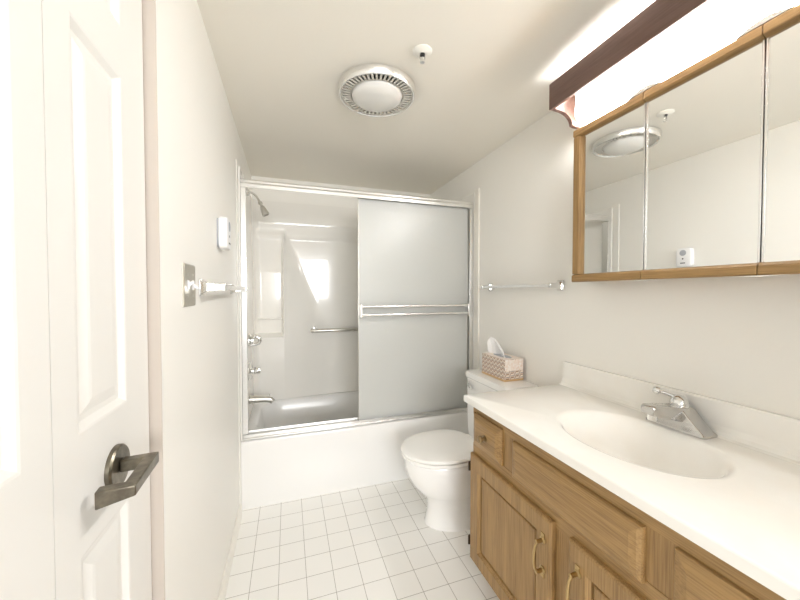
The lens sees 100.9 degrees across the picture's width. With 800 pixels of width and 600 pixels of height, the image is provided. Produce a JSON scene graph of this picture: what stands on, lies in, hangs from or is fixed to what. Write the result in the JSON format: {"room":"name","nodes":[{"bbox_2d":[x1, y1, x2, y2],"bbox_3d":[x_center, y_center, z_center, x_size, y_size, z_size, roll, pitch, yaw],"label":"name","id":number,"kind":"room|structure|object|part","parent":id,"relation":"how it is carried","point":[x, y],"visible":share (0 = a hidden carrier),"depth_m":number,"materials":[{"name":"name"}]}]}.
{"room":"bathroom","nodes":[
{"label":"bathroom","id":0,"kind":"room"},
{"bbox_2d":[156,0,251,599],"bbox_3d":[-0.703,0.141,1.064,0.120,2.170,3.260,0,1,-19],"label":"wall","id":1,"kind":"structure","parent":0,"point":[199,143],"depth_m":1.01,"materials":[{"name":"white paint"}]},
{"bbox_2d":[0,0,164,599],"bbox_3d":[-0.438,0.218,0.434,0.129,2.045,0.627,-1,1,-23],"label":"door","id":2,"kind":"structure","parent":1,"relation":"in","point":[82,491],"depth_m":0.49,"materials":[{"name":"white paint"}]},
{"bbox_3d":[-0.491,0.290,0.577,0.010,0.074,0.074,0,1,-19],"label":"handle","id":3,"kind":"part","parent":2,"relation":"part of","materials":[{"name":"grey metal"}]},
{"bbox_3d":[-0.446,0.293,0.544,0.055,0.031,0.111,0,1,-19],"label":"lever","id":4,"kind":"part","parent":2,"relation":"part of","materials":[{"name":"grey metal"}]},
{"bbox_2d":[182,262,198,306],"bbox_3d":[-0.584,-0.042,0.931,0.022,0.118,0.112,0,1,-19],"label":"switch plate","id":5,"kind":"object","parent":1,"relation":"attached to","point":[189,286],"visible":1,"depth_m":0.91,"materials":[{"name":"silver metal"}]},
{"bbox_2d":[199,279,247,294],"bbox_3d":[-0.697,-0.048,1.347,0.075,0.052,0.632,0,1,-19],"label":"towel bar","id":6,"kind":"object","parent":1,"relation":"attached to","point":[204,286],"visible":1,"depth_m":1.06,"materials":[{"name":"silver metal"}]},
{"bbox_3d":[-0.602,-0.042,1.067,0.075,0.052,0.042,0,1,-19],"label":"post","id":7,"kind":"part","parent":6,"relation":"part of","materials":[{"name":"silver metal"}]},
{"bbox_3d":[-0.792,-0.054,1.626,0.075,0.052,0.042,0,1,-19],"label":"post","id":8,"kind":"part","parent":6,"relation":"part of","materials":[{"name":"silver metal"}]},
{"bbox_2d":[217,216,230,249],"bbox_3d":[-0.720,-0.271,1.355,0.040,0.128,0.096,0,1,-19],"label":"fire alarm","id":9,"kind":"object","parent":1,"relation":"attached to","point":[223,223],"visible":1,"depth_m":1.31,"materials":[{"name":"white plastic"}]},
{"bbox_3d":[-0.735,-0.271,1.350,0.008,0.116,0.084,0,1,-19],"label":"plate","id":10,"kind":"part","parent":9,"relation":"part of","materials":[{"name":"grey plastic"}]},
{"bbox_2d":[217,504,241,599],"bbox_3d":[-0.705,1.185,1.299,0.013,0.072,1.157,0,1,-19],"label":"baseboard","id":11,"kind":"structure","parent":1,"relation":"attached to","point":[223,588],"depth_m":1.50,"materials":[{"name":"white paint"}]},
{"bbox_2d":[236,159,241,504],"bbox_3d":[-0.903,0.219,1.853,0.006,1.980,0.056,0,1,-19],"label":"trim","id":12,"kind":"structure","parent":1,"relation":"attached to","point":[237,194],"depth_m":1.84,"materials":[{"name":"white paint"}]},
{"bbox_2d":[251,176,430,207],"bbox_3d":[-0.468,0.100,2.917,1.757,2.170,0.100,0,1,-19],"label":"wall","id":13,"kind":"structure","parent":0,"point":[263,194],"depth_m":2.75,"materials":[{"name":"white paint"}]},
{"bbox_2d":[225,478,499,599],"bbox_3d":[0.072,1.250,1.372,1.800,0.060,3.500,0,1,-19],"label":"floor","id":14,"kind":"structure","parent":0,"point":[371,542],"depth_m":1.58,"materials":[{"name":"tile"}]},
{"bbox_2d":[241,391,470,509],"bbox_3d":[-0.314,0.997,2.516,1.533,0.395,0.789,0,1,-19],"label":"bathtub","id":15,"kind":"object","parent":14,"relation":"on","point":[276,469],"visible":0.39,"depth_m":2.10,"materials":[{"name":"white ceramic"}]},
{"bbox_2d":[238,166,474,440],"bbox_3d":[-0.315,0.015,2.496,1.535,1.565,0.788,0,1,-19],"label":"shower surround","id":16,"kind":"object","parent":15,"relation":"on","point":[302,259],"visible":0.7,"depth_m":2.68,"materials":[{"name":"white plastic"}]},
{"bbox_3d":[-1.036,0.021,2.251,0.012,1.565,0.786,0,1,-19],"label":"panel","id":17,"kind":"part","parent":16,"relation":"part of","materials":[{"name":"white plastic"}]},
{"bbox_2d":[248,362,260,379],"bbox_3d":[-0.992,0.483,2.262,0.072,0.120,0.120,0,1,-19],"label":"tub valve","id":18,"kind":"object","parent":16,"relation":"attached to","point":[256,370],"visible":1,"depth_m":2.24,"materials":[{"name":"silver metal"}]},
{"bbox_3d":[-0.979,0.483,2.266,0.045,0.051,0.051,0,1,-19],"label":"handle","id":19,"kind":"part","parent":18,"relation":"part of","materials":[{"name":"silver metal"}]},
{"bbox_2d":[248,334,261,346],"bbox_3d":[-0.987,0.274,2.259,0.081,0.090,0.090,0,1,-19],"label":"shower valve","id":20,"kind":"object","parent":16,"relation":"attached to","point":[250,338],"visible":0.99,"depth_m":2.25,"materials":[{"name":"silver metal"}]},
{"bbox_3d":[-0.981,0.277,2.261,0.068,0.076,0.022,0,1,-19],"label":"lever","id":21,"kind":"part","parent":20,"relation":"part of","materials":[{"name":"silver metal"}]},
{"bbox_2d":[247,188,268,216],"bbox_3d":[-0.961,-0.661,2.247,0.136,0.181,0.054,0,1,-19],"label":"shower fixture","id":22,"kind":"object","parent":16,"relation":"attached to","point":[264,211],"visible":1,"depth_m":2.24,"materials":[{"name":"silver metal"}]},
{"bbox_2d":[249,393,274,403],"bbox_3d":[-0.949,0.684,2.281,0.160,0.072,0.062,0,1,-19],"label":"tub spout","id":23,"kind":"object","parent":16,"relation":"attached to","point":[253,398],"visible":1,"depth_m":2.26,"materials":[{"name":"silver metal"}]},
{"bbox_3d":[-1.032,0.150,2.626,0.180,0.014,0.014,0,1,-19],"label":"washcloth rail","id":24,"kind":"part","parent":16,"relation":"part of","materials":[{"name":"white plastic"}]},
{"bbox_3d":[-0.414,0.009,2.788,1.513,1.565,0.171,0,1,-19],"label":"panel","id":25,"kind":"part","parent":16,"relation":"part of","materials":[{"name":"white plastic"}]},
{"bbox_2d":[310,327,357,332],"bbox_3d":[-0.500,0.250,2.786,0.544,0.074,0.066,0,1,-19],"label":"grab bar","id":26,"kind":"object","parent":16,"relation":"attached to","point":[314,330],"visible":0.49,"depth_m":2.74,"materials":[{"name":"silver metal"}]},
{"bbox_3d":[0.407,0.010,2.740,0.012,1.565,0.786,0,1,-19],"label":"panel","id":27,"kind":"part","parent":16,"relation":"part of","materials":[{"name":"white plastic"}]},
{"bbox_2d":[240,179,473,440],"bbox_3d":[-0.201,0.055,2.161,1.510,1.503,0.072,0,1,-19],"label":"shower door frame","id":28,"kind":"structure","parent":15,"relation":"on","point":[348,422],"depth_m":2.06,"materials":[{"name":"silver metal"}]},
{"bbox_3d":[-0.201,-0.672,2.145,1.510,0.049,0.072,0,1,-19],"label":"header rail","id":29,"kind":"part","parent":28,"relation":"part of","materials":[{"name":"silver metal"}]},
{"bbox_2d":[358,198,469,420],"bbox_3d":[0.116,0.060,2.238,0.800,1.456,0.054,0,1,-19],"label":"sliding shower door","id":30,"kind":"structure","parent":28,"relation":"attached to","point":[414,307],"depth_m":2.24,"materials":[{"name":"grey glass"}]},
{"bbox_2d":[401,369,538,531],"bbox_3d":[0.345,0.830,1.857,0.704,0.759,0.446,0,1,-19],"label":"toilet","id":31,"kind":"object","parent":14,"relation":"on","point":[436,461],"visible":0.66,"depth_m":1.74,"materials":[{"name":"white ceramic"}]},
{"bbox_3d":[0.215,0.825,1.813,0.425,0.020,0.372,0,1,-19],"label":"seat","id":32,"kind":"part","parent":31,"relation":"part of","materials":[{"name":"white plastic"}]},
{"bbox_3d":[0.273,1.022,1.837,0.518,0.374,0.358,0,1,-19],"label":"bowl","id":33,"kind":"part","parent":31,"relation":"part of","materials":[{"name":"white ceramic"}]},
{"bbox_3d":[0.217,0.798,1.813,0.435,0.025,0.376,0,1,-19],"label":"lid","id":34,"kind":"part","parent":31,"relation":"part of","materials":[{"name":"white plastic"}]},
{"bbox_3d":[0.529,0.722,1.917,0.304,0.472,0.424,0,1,-19],"label":"tank","id":35,"kind":"part","parent":31,"relation":"part of","materials":[{"name":"white ceramic"}]},
{"bbox_2d":[482,337,522,381],"bbox_3d":[0.597,0.334,1.936,0.127,0.227,0.223,0,1,-19],"label":"tissue box","id":36,"kind":"object","parent":31,"relation":"on","point":[497,364],"visible":1,"depth_m":1.88,"materials":[{"name":"brown cardboard"}]},
{"bbox_3d":[0.578,0.468,1.928,0.213,0.039,0.446,0,1,-19],"label":"tank lid","id":37,"kind":"part","parent":31,"relation":"part of","materials":[{"name":"white ceramic"}]},
{"bbox_2d":[468,408,785,599],"bbox_3d":[0.694,0.836,1.025,0.580,0.784,0.996,0,1,-19],"label":"vanity cabinet","id":38,"kind":"object","parent":14,"relation":"on","point":[541,528],"visible":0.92,"depth_m":0.94,"materials":[{"name":"brown wood"}]},
{"bbox_3d":[0.319,0.546,1.295,0.030,0.030,0.030,0,1,-19],"label":"knob","id":39,"kind":"part","parent":38,"relation":"part of","materials":[{"name":"gold metal"}]},
{"bbox_3d":[0.341,0.541,1.303,0.020,0.136,0.191,0,1,-19],"label":"drawer","id":40,"kind":"part","parent":38,"relation":"part of","materials":[{"name":"brown wood"}]},
{"bbox_3d":[0.382,0.879,1.198,0.006,0.307,0.310,0,1,-19],"label":"panel","id":41,"kind":"part","parent":38,"relation":"part of","materials":[{"name":"brown wood"}]},
{"bbox_3d":[0.380,0.879,1.198,0.020,0.454,0.457,0,1,-19],"label":"door","id":42,"kind":"part","parent":38,"relation":"part of","materials":[{"name":"brown wood"}]},
{"bbox_3d":[0.416,0.774,0.998,0.039,0.136,0.022,0,1,-19],"label":"handle","id":43,"kind":"part","parent":38,"relation":"part of","materials":[{"name":"gold metal"}]},
{"bbox_3d":[0.457,0.777,0.878,0.039,0.136,0.022,0,1,-19],"label":"handle","id":44,"kind":"part","parent":38,"relation":"part of","materials":[{"name":"gold metal"}]},
{"bbox_3d":[0.464,0.560,0.941,0.020,0.128,0.447,0,1,-19],"label":"false drawer","id":45,"kind":"part","parent":38,"relation":"part of","materials":[{"name":"brown wood"}]},
{"bbox_3d":[0.550,0.890,0.704,0.006,0.307,0.315,0,1,-19],"label":"panel","id":46,"kind":"part","parent":38,"relation":"part of","materials":[{"name":"brown wood"}]},
{"bbox_3d":[0.547,0.890,0.703,0.020,0.454,0.462,0,1,-19],"label":"door","id":47,"kind":"part","parent":38,"relation":"part of","materials":[{"name":"brown wood"}]},
{"bbox_2d":[464,361,799,599],"bbox_3d":[0.706,0.431,1.016,0.559,0.244,1.042,0,1,-19],"label":"countertop","id":48,"kind":"structure","parent":38,"relation":"on","point":[735,494],"depth_m":0.90,"materials":[{"name":"stone"}]},
{"bbox_2d":[641,386,717,439],"bbox_3d":[0.858,0.352,1.054,0.189,0.124,0.174,0,1,-19],"label":"faucet","id":49,"kind":"object","parent":48,"relation":"on","point":[677,414],"visible":1,"depth_m":1.03,"materials":[{"name":"silver metal"}]},
{"bbox_3d":[0.849,0.355,1.054,0.172,0.058,0.058,0,1,-19],"label":"spout","id":50,"kind":"part","parent":49,"relation":"part of","materials":[{"name":"silver metal"}]},
{"bbox_3d":[0.893,0.317,1.090,0.052,0.057,0.096,-1,2,-41],"label":"lever handle","id":51,"kind":"part","parent":49,"relation":"part of","materials":[{"name":"silver metal"}]},
{"bbox_3d":[0.587,0.568,0.580,0.020,0.128,0.193,0,1,-19],"label":"drawer","id":52,"kind":"part","parent":38,"relation":"part of","materials":[{"name":"brown wood"}]},
{"bbox_2d":[197,0,654,193],"bbox_3d":[0.072,-0.980,1.323,1.800,0.060,3.500,0,1,-19],"label":"ceiling","id":53,"kind":"structure","parent":0,"point":[490,69],"depth_m":1.38,"materials":[{"name":"white paint"}]},
{"bbox_2d":[338,63,415,116],"bbox_3d":[-0.105,-0.922,1.502,0.352,0.062,0.352,0,1,-19],"label":"ceiling fan light","id":54,"kind":"object","parent":53,"relation":"attached to","point":[371,89],"visible":1,"depth_m":1.44,"materials":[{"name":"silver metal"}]},
{"bbox_2d":[341,74,411,114],"bbox_3d":[-0.105,-0.933,1.502,0.319,0.013,0.319,1,2,44],"label":"grille","id":55,"kind":"object","parent":54,"relation":"attached to","point":[401,84],"depth_m":1.43,"materials":[{"name":"grey plastic"}]},
{"bbox_2d":[413,44,431,63],"bbox_3d":[0.085,-0.926,1.260,0.074,0.043,0.074,0,1,-19],"label":"sprinkler","id":56,"kind":"object","parent":53,"relation":"attached to","point":[421,51],"visible":1,"depth_m":1.25,"materials":[{"name":"white paint"}]},
{"bbox_3d":[0.085,-0.921,1.260,0.022,0.032,0.018,0,1,19],"label":"spray frame","id":57,"kind":"part","parent":56,"relation":"part of","materials":[{"name":"silver metal"}]},
{"bbox_2d":[430,111,799,418],"bbox_3d":[0.857,0.130,1.593,0.100,2.170,3.260,0,1,-19],"label":"wall","id":58,"kind":"structure","parent":0,"point":[733,339],"depth_m":1.47,"materials":[{"name":"white paint"}]},
{"bbox_2d":[474,188,479,368],"bbox_3d":[0.543,0.208,2.345,0.012,1.980,0.054,0,1,-19],"label":"trim","id":59,"kind":"structure","parent":58,"relation":"attached to","point":[477,191],"depth_m":2.33,"materials":[{"name":"white paint"}]},
{"bbox_2d":[481,280,563,290],"bbox_3d":[0.661,-0.078,1.891,0.075,0.052,0.632,0,1,-19],"label":"towel bar","id":60,"kind":"object","parent":58,"relation":"attached to","point":[559,285],"visible":1,"depth_m":1.73,"materials":[{"name":"silver metal"}]},
{"bbox_3d":[0.566,-0.084,2.171,0.075,0.052,0.042,0,1,-19],"label":"post","id":61,"kind":"part","parent":60,"relation":"part of","materials":[{"name":"silver metal"}]},
{"bbox_3d":[0.756,-0.072,1.612,0.075,0.052,0.042,0,1,-19],"label":"post","id":62,"kind":"part","parent":60,"relation":"part of","materials":[{"name":"silver metal"}]},
{"bbox_2d":[549,0,799,128],"bbox_3d":[0.900,-0.810,0.941,0.221,0.177,1.037,0,1,-19],"label":"vanity light","id":63,"kind":"object","parent":58,"relation":"attached to","point":[667,37],"visible":0.85,"depth_m":1.05,"materials":[{"name":"white plastic"}]},
{"bbox_3d":[0.744,-0.827,1.425,0.206,0.162,0.018,0,1,-19],"label":"panel","id":64,"kind":"part","parent":63,"relation":"part of","materials":[{"name":"brown wood"}]},
{"bbox_2d":[575,0,756,113],"bbox_3d":[0.877,-0.811,0.933,0.012,0.101,0.917,0,1,-19],"label":"diffuser","id":65,"kind":"object","parent":63,"relation":"attached to","point":[715,15],"depth_m":1.04,"materials":[{"name":"white plastic"}]},
{"bbox_2d":[560,361,799,464],"bbox_3d":[0.950,0.362,1.097,0.044,0.110,1.042,0,1,-19],"label":"backsplash","id":66,"kind":"structure","parent":58,"relation":"attached to","point":[777,435],"depth_m":1.02,"materials":[{"name":"stone"}]},
{"bbox_2d":[572,4,799,281],"bbox_3d":[0.933,-0.392,1.003,0.125,0.657,0.885,0,1,-19],"label":"medicine cabinet","id":67,"kind":"object","parent":58,"relation":"attached to","point":[696,174],"visible":1,"depth_m":0.97,"materials":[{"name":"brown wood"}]},
{"bbox_3d":[0.790,-0.090,1.276,0.026,0.034,0.289,0,1,-19],"label":"rail","id":68,"kind":"part","parent":67,"relation":"part of","materials":[{"name":"brown wood"}]},
{"bbox_3d":[0.790,-0.693,1.263,0.026,0.034,0.289,0,1,-19],"label":"rail","id":69,"kind":"part","parent":67,"relation":"part of","materials":[{"name":"brown wood"}]},
{"bbox_2d":[583,104,645,273],"bbox_3d":[0.803,-0.391,1.253,0.004,0.573,0.249,0,1,-19],"label":"mirror","id":70,"kind":"object","parent":67,"relation":"on","point":[614,149],"depth_m":1.24,"materials":[{"name":"silver metal"}]},
{"bbox_3d":[0.837,-0.715,1.125,0.026,0.016,0.109,0,1,-19],"label":"hinge plate","id":71,"kind":"part","parent":67,"relation":"part of","materials":[{"name":"brown metal"}]},
{"bbox_3d":[0.837,-0.068,1.139,0.026,0.004,0.109,0,1,-19],"label":"hinge plate","id":72,"kind":"part","parent":67,"relation":"part of","materials":[{"name":"brown metal"}]},
{"bbox_3d":[0.885,-0.084,0.998,0.026,0.034,0.296,0,1,-19],"label":"rail","id":73,"kind":"part","parent":67,"relation":"part of","materials":[{"name":"brown wood"}]},
{"bbox_3d":[0.885,-0.687,0.984,0.026,0.034,0.296,0,1,-19],"label":"rail","id":74,"kind":"part","parent":67,"relation":"part of","materials":[{"name":"brown wood"}]},
{"bbox_2d":[646,41,765,269],"bbox_3d":[0.891,-0.386,0.993,0.004,0.573,0.296,0,1,-19],"label":"mirror","id":75,"kind":"object","parent":67,"relation":"on","point":[706,130],"depth_m":0.96,"materials":[{"name":"silver metal"}]},
{"bbox_3d":[0.933,-0.062,0.857,0.026,0.004,0.109,0,1,-19],"label":"hinge plate","id":76,"kind":"part","parent":67,"relation":"part of","materials":[{"name":"silver metal"}]},
{"bbox_3d":[0.933,-0.709,0.843,0.026,0.016,0.109,0,1,-19],"label":"hinge plate","id":77,"kind":"part","parent":67,"relation":"part of","materials":[{"name":"brown metal"}]},
{"bbox_3d":[0.981,-0.078,0.716,0.026,0.034,0.296,0,1,-19],"label":"rail","id":78,"kind":"part","parent":67,"relation":"part of","materials":[{"name":"brown wood"}]},
{"bbox_3d":[0.981,-0.681,0.702,0.026,0.034,0.296,0,1,-19],"label":"rail","id":79,"kind":"part","parent":67,"relation":"part of","materials":[{"name":"brown wood"}]},
{"bbox_2d":[764,22,799,261],"bbox_3d":[0.982,-0.380,0.727,0.004,0.573,0.263,0,1,-19],"label":"mirror","id":80,"kind":"object","parent":67,"relation":"on","point":[782,44],"depth_m":0.82,"materials":[{"name":"silver metal"}]}
]}

